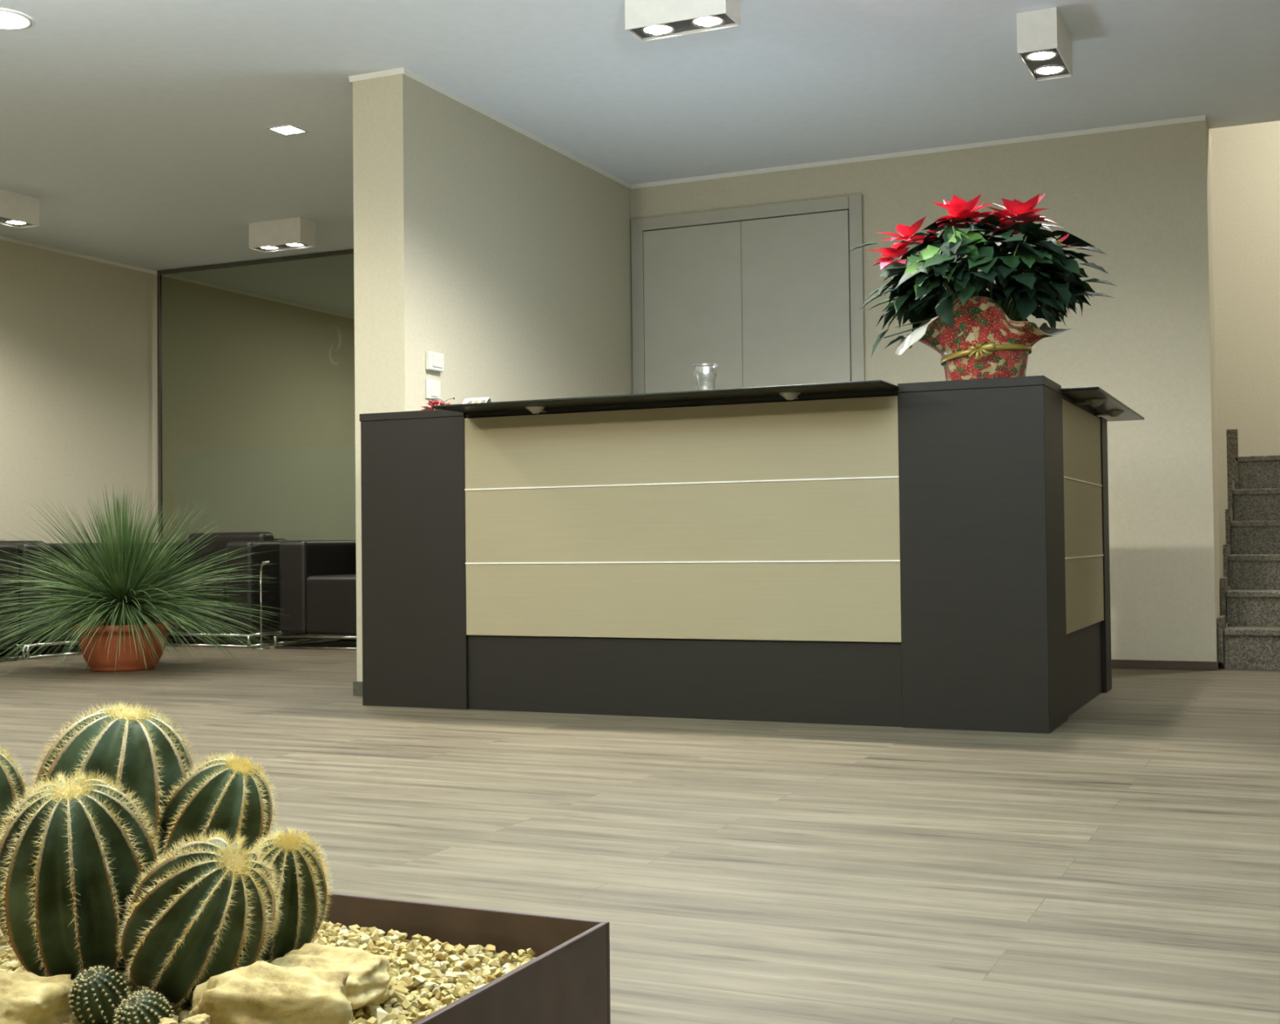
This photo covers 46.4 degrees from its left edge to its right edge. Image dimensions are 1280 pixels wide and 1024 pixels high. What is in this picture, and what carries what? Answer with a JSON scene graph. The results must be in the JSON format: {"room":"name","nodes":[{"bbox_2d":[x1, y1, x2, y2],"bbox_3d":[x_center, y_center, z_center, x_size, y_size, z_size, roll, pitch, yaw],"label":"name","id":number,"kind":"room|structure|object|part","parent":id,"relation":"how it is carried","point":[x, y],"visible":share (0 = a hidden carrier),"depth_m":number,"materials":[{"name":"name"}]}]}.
{"room":"lobby","nodes":[
{"label":"lobby","id":0,"kind":"room"},
{"bbox_2d":[0,240,355,633],"bbox_3d":[-5.226,-0.480,7.330,0.200,2.660,15.400,-1,-1,24],"label":"wall","id":1,"kind":"structure","parent":0,"point":[259,394],"depth_m":10.97,"materials":[{"name":"paint"}]},
{"bbox_2d":[17,639,79,644],"bbox_3d":[-5.880,0.789,5.574,0.012,0.060,11.300,-1,-1,24],"label":"baseboard","id":2,"kind":"structure","parent":1,"relation":"attached to","point":[77,639],"depth_m":9.94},
{"bbox_2d":[0,235,354,319],"bbox_3d":[-5.144,-1.801,7.315,0.013,0.022,15.000,-1,-1,24],"label":"trim","id":3,"kind":"structure","parent":1,"relation":"attached to","point":[2,237],"depth_m":10.98,"materials":[{"name":"paint"}]},
{"bbox_2d":[156,248,353,640],"bbox_3d":[-1.716,-0.460,10.018,3.887,2.657,0.024,-1,-1,24],"label":"window","id":4,"kind":"structure","parent":1,"relation":"in","point":[159,273],"depth_m":10.80,"materials":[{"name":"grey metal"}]},
{"bbox_2d":[352,74,632,681],"bbox_3d":[0.317,-0.496,9.488,0.255,2.660,6.882,-1,-1,24],"label":"wall","id":5,"kind":"structure","parent":0,"point":[479,244],"depth_m":6.84,"materials":[{"name":"paint"}]},
{"bbox_2d":[352,681,362,696],"bbox_3d":[-0.484,0.774,7.682,0.265,0.060,2.994,-1,-1,24],"label":"baseboard","id":6,"kind":"structure","parent":5,"relation":"attached to","point":[357,686],"depth_m":6.37,"materials":[{"name":"grey metal"}]},
{"bbox_2d":[425,378,440,400],"bbox_3d":[-0.897,-0.532,6.492,0.014,0.085,0.108,-1,-1,24],"label":"wall socket","id":7,"kind":"object","parent":5,"relation":"attached to","point":[433,388],"visible":0.98,"depth_m":6.48,"materials":[{"name":"white plastic"}]},
{"bbox_2d":[425,351,444,372],"bbox_3d":[-0.891,-0.654,6.494,0.030,0.080,0.113,-1,-1,24],"label":"thermostat","id":8,"kind":"object","parent":5,"relation":"attached to","point":[434,362],"visible":1,"depth_m":6.46,"materials":[{"name":"white plastic"}]},
{"bbox_2d":[348,67,631,189],"bbox_3d":[-0.508,-1.844,7.736,0.281,0.022,2.995,-1,-1,24],"label":"trim","id":9,"kind":"structure","parent":5,"relation":"attached to","point":[404,71],"depth_m":6.92,"materials":[{"name":"paint"}]},
{"bbox_2d":[0,631,1279,1023],"bbox_3d":[-0.358,0.846,5.093,10.900,0.200,15.400,-1,-1,24],"label":"floor","id":10,"kind":"structure","parent":0,"point":[1119,864],"depth_m":3.27,"materials":[{"name":"grey wood"}]},
{"bbox_2d":[0,542,25,662],"bbox_3d":[-4.111,0.511,8.432,0.741,0.699,0.942,-1,-1,24],"label":"armchair","id":11,"kind":"object","parent":10,"relation":"on","point":[6,547],"visible":0.72,"depth_m":8.63,"materials":[{"name":"black leather"}]},
{"bbox_3d":[-3.974,0.482,8.758,0.700,0.594,0.215,-1,-1,24],"label":"armrest","id":12,"kind":"part","parent":11,"relation":"part of","materials":[{"name":"black leather"}]},
{"bbox_3d":[-4.107,0.817,8.425,0.737,0.087,0.937,-1,-1,24],"label":"chrome frame","id":13,"kind":"part","parent":11,"relation":"part of","materials":[{"name":"silver metal"}]},
{"bbox_3d":[-3.589,0.817,8.695,0.021,0.069,0.022,-1,-1,24],"label":"leg","id":14,"kind":"part","parent":11,"relation":"part of","materials":[{"name":"silver metal"}]},
{"bbox_2d":[0,541,115,659],"bbox_3d":[-3.717,0.525,9.297,0.741,0.699,0.942,-1,-1,24],"label":"armchair","id":15,"kind":"object","parent":10,"relation":"on","point":[24,545],"visible":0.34,"depth_m":8.87,"materials":[{"name":"black leather"}]},
{"bbox_2d":[0,541,44,542],"bbox_3d":[-3.970,0.381,9.414,0.143,0.400,0.482,-1,-1,24],"label":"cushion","id":16,"kind":"object","parent":15,"relation":"on","point":[0,541],"depth_m":9.43,"materials":[{"name":"black leather"}]},
{"bbox_3d":[-3.576,0.817,8.722,0.021,0.069,0.022,-1,-1,24],"label":"leg","id":17,"kind":"part","parent":15,"relation":"part of","materials":[{"name":"silver metal"}]},
{"bbox_3d":[-3.873,0.486,8.981,0.700,0.594,0.215,-1,-1,24],"label":"armrest","id":18,"kind":"part","parent":15,"relation":"part of","materials":[{"name":"black leather"}]},
{"bbox_3d":[-3.714,0.831,9.290,0.737,0.087,0.937,-1,-1,24],"label":"chrome frame","id":19,"kind":"part","parent":15,"relation":"part of","materials":[{"name":"silver metal"}]},
{"bbox_2d":[49,578,106,640],"bbox_3d":[-3.647,0.599,9.264,0.552,0.366,0.482,-1,-1,24],"label":"seat cushion","id":20,"kind":"object","parent":15,"relation":"on","point":[64,638],"depth_m":8.98,"materials":[{"name":"black leather"}]},
{"bbox_3d":[-3.581,0.496,9.622,0.700,0.594,0.215,-1,-1,24],"label":"armrest","id":21,"kind":"part","parent":15,"relation":"part of","materials":[{"name":"black leather"}]},
{"bbox_2d":[0,484,284,675],"bbox_3d":[-2.758,0.340,7.928,1.745,0.990,1.734,-1,-1,-6],"label":"potted plant","id":22,"kind":"object","parent":10,"relation":"on","point":[125,642],"visible":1,"depth_m":7.79,"materials":[{"name":"green plant"}]},
{"bbox_2d":[72,620,173,671],"bbox_3d":[-2.743,0.712,7.927,0.504,0.246,0.504,-1,-1,24],"label":"terracotta bowl","id":23,"kind":"object","parent":22,"relation":"attached to","point":[98,661],"depth_m":7.75,"materials":[{"name":"orange ceramic"}]},
{"bbox_2d":[133,532,319,648],"bbox_3d":[-2.938,0.512,10.118,1.322,0.744,0.741,-1,-1,24],"label":"armchair","id":24,"kind":"object","parent":10,"relation":"on","point":[270,595],"visible":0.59,"depth_m":9.69,"materials":[{"name":"black leather"}]},
{"bbox_3d":[-3.427,0.511,10.352,0.215,0.594,0.700,-1,-1,24],"label":"armrest","id":25,"kind":"part","parent":24,"relation":"part of","materials":[{"name":"black leather"}]},
{"bbox_2d":[139,574,214,631],"bbox_3d":[-3.166,0.613,10.136,0.427,0.366,0.552,-1,-1,24],"label":"seat cushion","id":26,"kind":"object","parent":24,"relation":"on","point":[173,630],"depth_m":9.84,"materials":[{"name":"black leather"}]},
{"bbox_2d":[179,540,189,574],"bbox_3d":[-3.023,0.393,10.462,0.427,0.400,0.143,-1,-1,24],"label":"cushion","id":27,"kind":"object","parent":24,"relation":"on","point":[184,544],"depth_m":10.46,"materials":[{"name":"black leather"}]},
{"bbox_2d":[172,574,228,632],"bbox_3d":[-2.770,0.605,9.957,0.427,0.366,0.552,-1,-1,24],"label":"seat cushion","id":28,"kind":"object","parent":24,"relation":"on","point":[216,586],"depth_m":9.66,"materials":[{"name":"black leather"}]},
{"bbox_2d":[187,532,274,574],"bbox_3d":[-2.795,0.283,10.201,0.660,0.285,0.142,-1,-1,24],"label":"cushion","id":29,"kind":"object","parent":24,"relation":"on","point":[242,536],"depth_m":10.17,"materials":[{"name":"black leather"}]},
{"bbox_3d":[-2.934,0.840,10.111,1.317,0.087,0.737,-1,-1,24],"label":"chrome frame","id":30,"kind":"part","parent":24,"relation":"part of","materials":[{"name":"silver metal"}]},
{"bbox_3d":[-2.491,0.822,9.514,0.022,0.069,0.021,-1,-1,24],"label":"leg","id":31,"kind":"part","parent":24,"relation":"part of","materials":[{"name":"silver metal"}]},
{"bbox_3d":[-2.440,0.490,9.903,0.215,0.594,0.700,-1,-1,24],"label":"armrest","id":32,"kind":"part","parent":24,"relation":"part of","materials":[{"name":"black leather"}]},
{"bbox_2d":[274,538,285,541],"bbox_3d":[-2.627,0.385,10.282,0.427,0.400,0.143,-1,-1,24],"label":"cushion","id":33,"kind":"object","parent":24,"relation":"on","point":[275,540],"depth_m":10.18,"materials":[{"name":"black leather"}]},
{"bbox_2d":[252,560,270,649],"bbox_3d":[-2.389,0.586,9.429,0.115,0.555,0.110,0,-1,-13],"label":"chrome stand","id":34,"kind":"object","parent":10,"relation":"on","point":[263,563],"visible":0.98,"depth_m":9.42,"materials":[{"name":"silver metal"}]},
{"bbox_3d":[-2.392,0.610,9.428,0.011,0.492,0.010,-1,-1,24],"label":"rod","id":35,"kind":"part","parent":34,"relation":"part of","materials":[{"name":"silver metal"}]},
{"bbox_2d":[2,892,610,1023],"bbox_3d":[-0.570,0.515,1.287,0.977,0.300,0.487,-1,-1,24],"label":"planter box","id":36,"kind":"object","parent":10,"relation":"on","point":[566,981],"visible":0.16,"depth_m":1.30,"materials":[{"name":"brown wood"}]},
{"bbox_2d":[0,921,535,1023],"bbox_3d":[-0.578,0.388,1.288,0.959,0.039,0.470,-1,-1,24],"label":"gravel","id":37,"kind":"object","parent":36,"relation":"in","point":[424,979],"visible":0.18,"depth_m":1.27,"materials":[{"name":"beige gravel"}]},
{"bbox_2d":[0,745,30,840],"bbox_3d":[-0.612,0.271,1.372,0.103,0.127,0.103,-1,-1,31],"label":"barrel cactus","id":38,"kind":"object","parent":37,"relation":"on","point":[11,784],"visible":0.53,"depth_m":1.36,"materials":[{"name":"green plant"}]},
{"bbox_2d":[0,970,75,1023],"bbox_3d":[-0.459,0.366,1.090,0.099,0.063,0.074,0,-1,-10],"label":"rock","id":39,"kind":"object","parent":37,"relation":"on","point":[25,997],"visible":0.9,"depth_m":1.07,"materials":[{"name":"beige stone"}]},
{"bbox_2d":[0,766,164,980],"bbox_3d":[-0.445,0.290,1.186,0.142,0.181,0.147,-1,-1,21],"label":"barrel cactus","id":40,"kind":"object","parent":37,"relation":"on","point":[73,852],"visible":0.9,"depth_m":1.15,"materials":[{"name":"green plant"}]},
{"bbox_2d":[66,964,130,1023],"bbox_3d":[-0.392,0.353,1.084,0.045,0.050,0.046,0,-1,-10],"label":"cactus","id":41,"kind":"object","parent":37,"relation":"on","point":[95,994],"visible":0.94,"depth_m":1.07,"materials":[{"name":"plant"}]},
{"bbox_2d":[26,700,199,847],"bbox_3d":[-0.487,0.271,1.381,0.162,0.198,0.162,0,-1,-8],"label":"barrel cactus","id":42,"kind":"object","parent":37,"relation":"on","point":[135,747],"visible":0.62,"depth_m":1.34,"materials":[{"name":"green plant"}]},
{"bbox_2d":[111,987,174,1023],"bbox_3d":[-0.345,0.354,1.041,0.043,0.045,0.044,-1,-1,24],"label":"cactus","id":43,"kind":"object","parent":37,"relation":"on","point":[145,1007],"visible":0.96,"depth_m":1.03,"materials":[{"name":"plant"}]},
{"bbox_2d":[158,1017,177,1023],"bbox_3d":[-0.322,0.351,1.019,0.014,0.010,0.012,0,-1,-22],"label":"rock","id":44,"kind":"object","parent":37,"relation":"on","point":[164,1020],"visible":1,"depth_m":1.02,"materials":[{"name":"beige stone"}]},
{"bbox_2d":[181,1013,210,1023],"bbox_3d":[-0.300,0.349,1.010,0.018,0.016,0.016,-1,-1,21],"label":"rock","id":45,"kind":"object","parent":37,"relation":"on","point":[203,1019],"visible":1,"depth_m":1.01,"materials":[{"name":"beige stone"}]},
{"bbox_2d":[115,828,284,1010],"bbox_3d":[-0.337,0.311,1.141,0.140,0.144,0.121,-1,-1,24],"label":"barrel cactus","id":46,"kind":"object","parent":37,"relation":"on","point":[207,910],"visible":0.95,"depth_m":1.11,"materials":[{"name":"green plant"}]},
{"bbox_2d":[155,751,278,863],"bbox_3d":[-0.388,0.286,1.363,0.123,0.137,0.106,-1,-1,18],"label":"barrel cactus","id":47,"kind":"object","parent":37,"relation":"on","point":[228,793],"visible":0.7,"depth_m":1.34,"materials":[{"name":"green plant"}]},
{"bbox_2d":[188,960,353,1023],"bbox_3d":[-0.259,0.358,1.058,0.119,0.079,0.072,-1,-1,-3],"label":"rock","id":48,"kind":"object","parent":37,"relation":"on","point":[261,992],"visible":0.97,"depth_m":1.03,"materials":[{"name":"beige stone"}]},
{"bbox_2d":[250,826,334,963],"bbox_3d":[-0.292,0.314,1.220,0.083,0.121,0.103,0,-1,-22],"label":"barrel cactus","id":49,"kind":"object","parent":37,"relation":"on","point":[303,881],"visible":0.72,"depth_m":1.20,"materials":[{"name":"green plant"}]},
{"bbox_2d":[269,943,390,1014],"bbox_3d":[-0.240,0.361,1.149,0.102,0.046,0.077,-1,-1,19],"label":"rock","id":50,"kind":"object","parent":37,"relation":"on","point":[368,980],"visible":0.53,"depth_m":1.14,"materials":[{"name":"beige stone"}]},
{"bbox_2d":[273,540,356,650],"bbox_3d":[-1.690,0.508,9.550,1.042,0.699,0.741,-1,-1,24],"label":"armchair","id":51,"kind":"object","parent":10,"relation":"on","point":[317,578],"visible":0.36,"depth_m":9.38,"materials":[{"name":"black leather"}]},
{"bbox_3d":[-2.300,0.818,9.427,0.022,0.069,0.021,-1,-1,24],"label":"leg","id":52,"kind":"part","parent":51,"relation":"part of","materials":[{"name":"silver metal"}]},
{"bbox_3d":[-1.687,0.814,9.544,1.037,0.087,0.737,-1,-1,24],"label":"chrome frame","id":53,"kind":"part","parent":51,"relation":"part of","materials":[{"name":"silver metal"}]},
{"bbox_2d":[306,574,356,635],"bbox_3d":[-1.721,0.582,9.480,0.582,0.366,0.552,-1,-1,24],"label":"seat cushion","id":54,"kind":"object","parent":51,"relation":"on","point":[331,599],"depth_m":9.27,"materials":[{"name":"black leather"}]},
{"bbox_2d":[359,375,1144,733],"bbox_3d":[0.496,0.174,6.138,2.815,1.169,2.071,-1,-1,24],"label":"reception desk","id":55,"kind":"object","parent":10,"relation":"on","point":[922,555],"visible":1,"depth_m":5.36,"materials":[{"name":"laminate"}]},
{"bbox_2d":[421,397,454,410],"bbox_3d":[-0.808,-0.427,5.934,0.155,0.050,0.059,-1,-1,24],"label":"sprig","id":56,"kind":"object","parent":55,"relation":"on","point":[431,403],"visible":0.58,"depth_m":5.93,"materials":[{"name":"red plant"}]},
{"bbox_2d":[462,397,492,404],"bbox_3d":[-0.642,-0.425,5.859,0.127,0.045,0.064,-1,-1,28],"label":"card","id":57,"kind":"object","parent":55,"relation":"on","point":[481,400],"visible":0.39,"depth_m":5.85,"materials":[{"name":"white paper"}]},
{"bbox_2d":[431,380,898,413],"bbox_3d":[0.087,-0.407,5.415,1.723,0.011,0.398,-1,-1,24],"label":"glass shelf","id":58,"kind":"object","parent":55,"relation":"attached to","point":[869,388],"depth_m":5.31,"materials":[{"name":"black glass"}]},
{"bbox_3d":[0.105,-0.243,5.453,1.713,0.274,0.028,-1,-1,24],"label":"panel","id":59,"kind":"part","parent":55,"relation":"part of","materials":[{"name":"beige laminate"}]},
{"bbox_3d":[0.110,-0.392,5.470,1.713,0.016,0.038,-1,-1,24],"label":"counter rail","id":60,"kind":"part","parent":55,"relation":"part of","materials":[{"name":"glass"}]},
{"bbox_3d":[0.109,0.040,5.447,1.713,0.280,0.028,-1,-1,24],"label":"panel","id":61,"kind":"part","parent":55,"relation":"part of","materials":[{"name":"beige laminate"}]},
{"bbox_3d":[0.112,0.323,5.441,1.713,0.274,0.028,-1,-1,24],"label":"panel","id":62,"kind":"part","parent":55,"relation":"part of","materials":[{"name":"beige laminate"}]},
{"bbox_2d":[692,364,718,391],"bbox_3d":[0.235,-0.472,5.362,0.093,0.112,0.093,-1,-1,24],"label":"drinking glass","id":63,"kind":"object","parent":55,"relation":"on","point":[717,365],"visible":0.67,"depth_m":5.36,"materials":[{"name":"clear glass"}]},
{"bbox_2d":[848,193,1116,381],"bbox_3d":[1.180,-0.760,5.144,0.823,0.637,0.782,0,-1,-18],"label":"poinsettia","id":64,"kind":"object","parent":55,"relation":"on","point":[977,332],"visible":0.97,"depth_m":5.00,"materials":[{"name":"plant"}]},
{"bbox_2d":[868,240,912,269],"bbox_3d":[0.857,-0.874,5.146,0.133,0.107,0.199,0,-1,-17],"label":"flower","id":65,"kind":"object","parent":64,"relation":"on","point":[899,250],"depth_m":5.12,"materials":[{"name":"red plant"}]},
{"bbox_2d":[875,216,926,248],"bbox_3d":[0.913,-0.949,5.113,0.211,0.104,0.197,-1,-1,24],"label":"flower","id":66,"kind":"object","parent":64,"relation":"on","point":[907,232],"depth_m":5.09,"materials":[{"name":"red plant"}]},
{"bbox_2d":[922,222,953,242],"bbox_3d":[1.003,-0.940,5.005,0.121,0.062,0.049,-1,-1,24],"label":"flower","id":67,"kind":"object","parent":64,"relation":"on","point":[948,232],"depth_m":5.00,"materials":[{"name":"red plant"}]},
{"bbox_2d":[931,194,995,232],"bbox_3d":[1.101,-1.011,5.059,0.239,0.136,0.215,0,-2,-40],"label":"flower","id":68,"kind":"object","parent":64,"relation":"on","point":[962,211],"depth_m":5.02,"materials":[{"name":"red plant"}]},
{"bbox_2d":[983,209,1019,234],"bbox_3d":[1.227,-0.998,5.120,0.210,0.097,0.185,0,-1,-19],"label":"flower","id":69,"kind":"object","parent":64,"relation":"on","point":[1015,226],"depth_m":5.06,"materials":[{"name":"red plant"}]},
{"bbox_2d":[985,193,1057,233],"bbox_3d":[1.271,-1.004,4.973,0.238,0.130,0.215,-1,-1,24],"label":"flower","id":70,"kind":"object","parent":64,"relation":"on","point":[1017,211],"depth_m":4.96,"materials":[{"name":"red plant"}]},
{"bbox_2d":[1059,233,1075,247],"bbox_3d":[1.405,-0.910,4.988,0.117,0.054,0.086,-1,-1,24],"label":"flower","id":71,"kind":"object","parent":64,"relation":"on","point":[1065,235],"depth_m":5.02,"materials":[{"name":"red plant"}]},
{"bbox_3d":[1.664,-0.404,5.717,0.038,0.016,1.016,-1,-1,24],"label":"counter rail","id":72,"kind":"part","parent":55,"relation":"part of","materials":[{"name":"laminate"}]},
{"bbox_3d":[1.680,-0.255,5.708,0.028,0.274,1.015,-1,-1,24],"label":"panel","id":73,"kind":"part","parent":55,"relation":"part of","materials":[{"name":"beige laminate"}]},
{"bbox_3d":[1.683,0.028,5.702,0.028,0.280,1.015,-1,-1,24],"label":"panel","id":74,"kind":"part","parent":55,"relation":"part of","materials":[{"name":"beige laminate"}]},
{"bbox_3d":[1.686,0.305,5.696,0.028,0.264,1.015,-1,-1,24],"label":"panel","id":75,"kind":"part","parent":55,"relation":"part of","materials":[{"name":"beige laminate"}]},
{"bbox_2d":[1061,386,1144,422],"bbox_3d":[1.561,-0.411,5.986,0.728,0.011,1.483,-1,-1,24],"label":"glass shelf","id":76,"kind":"object","parent":55,"relation":"attached to","point":[1095,402],"depth_m":5.66,"materials":[{"name":"black glass"}]},
{"bbox_3d":[1.669,0.182,6.355,0.612,1.137,0.165,-1,-1,24],"label":"panel","id":77,"kind":"part","parent":55,"relation":"part of","materials":[{"name":"laminate"}]},
{"bbox_2d":[1217,429,1279,670],"bbox_3d":[3.999,0.140,8.213,1.422,1.250,2.835,-1,-1,24],"label":"staircase","id":78,"kind":"structure","parent":10,"relation":"on","point":[1250,609],"depth_m":7.71,"materials":[{"name":"stone"}]},
{"bbox_3d":[2.854,0.620,7.322,0.024,0.215,0.280,-1,-1,24],"label":"stepped skirting","id":79,"kind":"part","parent":78,"relation":"part of","materials":[{"name":"stone"}]},
{"bbox_3d":[2.968,0.446,7.581,0.024,0.225,0.280,-1,-1,24],"label":"stepped skirting","id":80,"kind":"part","parent":78,"relation":"part of","materials":[{"name":"stone"}]},
{"bbox_3d":[2.891,0.678,7.343,0.018,0.160,0.279,-1,-1,24],"label":"panel","id":81,"kind":"part","parent":78,"relation":"part of","materials":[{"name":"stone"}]},
{"bbox_3d":[3.082,0.278,7.839,0.024,0.215,0.280,-1,-1,24],"label":"stepped skirting","id":82,"kind":"part","parent":78,"relation":"part of","materials":[{"name":"stone"}]},
{"bbox_3d":[3.196,0.099,8.098,0.024,0.225,0.280,-1,-1,24],"label":"stepped skirting","id":83,"kind":"part","parent":78,"relation":"part of","materials":[{"name":"stone"}]},
{"bbox_3d":[3.006,0.596,7.600,0.018,0.333,0.279,-1,-1,24],"label":"panel","id":84,"kind":"part","parent":78,"relation":"part of","materials":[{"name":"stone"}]},
{"bbox_3d":[3.309,-0.070,8.357,0.024,0.215,0.280,-1,-1,24],"label":"stepped skirting","id":85,"kind":"part","parent":78,"relation":"part of","materials":[{"name":"stone"}]},
{"bbox_3d":[3.121,0.512,7.857,0.018,0.510,0.279,-1,-1,24],"label":"panel","id":86,"kind":"part","parent":78,"relation":"part of","materials":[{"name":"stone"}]},
{"bbox_3d":[3.390,0.153,8.520,0.060,1.250,0.060,-1,-1,24],"label":"landing post","id":87,"kind":"part","parent":78,"relation":"part of","materials":[{"name":"stone"}]},
{"bbox_3d":[3.236,0.427,8.113,0.018,0.689,0.279,-1,-1,24],"label":"panel","id":88,"kind":"part","parent":78,"relation":"part of","materials":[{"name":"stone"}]},
{"bbox_3d":[3.351,0.342,8.370,0.018,0.867,0.279,-1,-1,24],"label":"panel","id":89,"kind":"part","parent":78,"relation":"part of","materials":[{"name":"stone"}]},
{"bbox_2d":[0,0,1279,316],"bbox_3d":[-0.391,-2.038,5.157,10.900,0.250,15.400,-1,-1,24],"label":"ceiling","id":90,"kind":"structure","parent":0,"point":[140,136],"depth_m":6.65,"materials":[{"name":"paint"}]},
{"bbox_2d":[0,8,32,30],"bbox_3d":[-2.431,-1.875,5.679,0.224,0.008,0.224,-1,-1,24],"label":"recessed light","id":91,"kind":"object","parent":90,"relation":"in","point":[10,20],"visible":1,"depth_m":5.70,"materials":[{"name":"white paint"}]},
{"bbox_2d":[0,188,39,228],"bbox_3d":[-3.606,-1.726,8.446,0.150,0.156,0.392,-1,-1,24],"label":"ceiling spotlight","id":92,"kind":"object","parent":90,"relation":"attached to","point":[18,211],"visible":1,"depth_m":8.48,"materials":[{"name":"white paint"}]},
{"bbox_3d":[-3.605,-1.664,8.445,0.138,0.008,0.380,-1,-1,24],"label":"recessed plate","id":93,"kind":"part","parent":92,"relation":"part of","materials":[{"name":"metal"}]},
{"bbox_2d":[248,217,315,253],"bbox_3d":[-2.227,-1.723,9.290,0.392,0.156,0.150,-1,-1,24],"label":"ceiling spotlight","id":94,"kind":"object","parent":90,"relation":"attached to","point":[299,233],"visible":1,"depth_m":9.23,"materials":[{"name":"white paint"}]},
{"bbox_3d":[-2.226,-1.661,9.289,0.380,0.008,0.138,-1,-1,24],"label":"recessed plate","id":95,"kind":"part","parent":94,"relation":"part of","materials":[{"name":"metal"}]},
{"bbox_2d":[266,124,309,136],"bbox_3d":[-1.707,-1.851,7.235,0.144,0.004,0.144,-1,-1,24],"label":"recessed light","id":96,"kind":"object","parent":90,"relation":"in","point":[285,130],"visible":1,"depth_m":7.23,"materials":[{"name":"white paint"}]},
{"bbox_2d":[624,0,741,42],"bbox_3d":[0.154,-1.835,5.419,0.392,0.156,0.150,-1,-1,24],"label":"ceiling spotlight","id":97,"kind":"object","parent":90,"relation":"attached to","point":[646,20],"visible":1,"depth_m":5.39,"materials":[{"name":"white paint"}]},
{"bbox_3d":[0.155,-1.773,5.418,0.380,0.008,0.138,-1,-1,24],"label":"recessed plate","id":98,"kind":"part","parent":97,"relation":"part of","materials":[{"name":"metal"}]},
{"bbox_2d":[1016,7,1072,81],"bbox_3d":[1.599,-1.841,5.893,0.150,0.156,0.392,-1,-1,24],"label":"ceiling spotlight","id":99,"kind":"object","parent":90,"relation":"attached to","point":[1044,41],"visible":1,"depth_m":5.74,"materials":[{"name":"white paint"}]},
{"bbox_3d":[1.600,-1.779,5.891,0.138,0.008,0.380,-1,-1,24],"label":"recessed plate","id":100,"kind":"part","parent":99,"relation":"part of","materials":[{"name":"black metal"}]},
{"bbox_2d":[631,118,1222,669],"bbox_3d":[1.435,-0.542,7.968,3.041,2.660,0.425,-1,-1,24],"label":"wall","id":101,"kind":"structure","parent":0,"point":[1142,197],"depth_m":7.31,"materials":[{"name":"paint"}]},
{"bbox_2d":[631,194,865,394],"bbox_3d":[0.574,-0.429,8.111,1.336,2.460,0.021,-1,-1,24],"label":"door","id":102,"kind":"structure","parent":101,"relation":"in","point":[771,295],"depth_m":8.10,"materials":[{"name":"laminate"}]},
{"bbox_2d":[631,115,1205,189],"bbox_3d":[1.330,-1.864,7.797,3.041,0.022,0.013,-1,-1,24],"label":"trim","id":103,"kind":"structure","parent":101,"relation":"attached to","point":[1196,118],"depth_m":7.72,"materials":[{"name":"paint"}]},
{"bbox_2d":[1111,659,1217,671],"bbox_3d":[1.498,0.760,7.677,2.745,0.042,0.012,-1,-1,24],"label":"baseboard","id":104,"kind":"structure","parent":101,"relation":"attached to","point":[1116,664],"depth_m":7.20,"materials":[{"name":"grey"}]},
{"bbox_2d":[1208,120,1279,626],"bbox_3d":[4.256,-1.693,10.288,6.300,5.000,0.200,-1,-1,24],"label":"wall","id":105,"kind":"structure","parent":0,"point":[1246,158],"depth_m":10.22,"materials":[{"name":"paint"}]}
]}

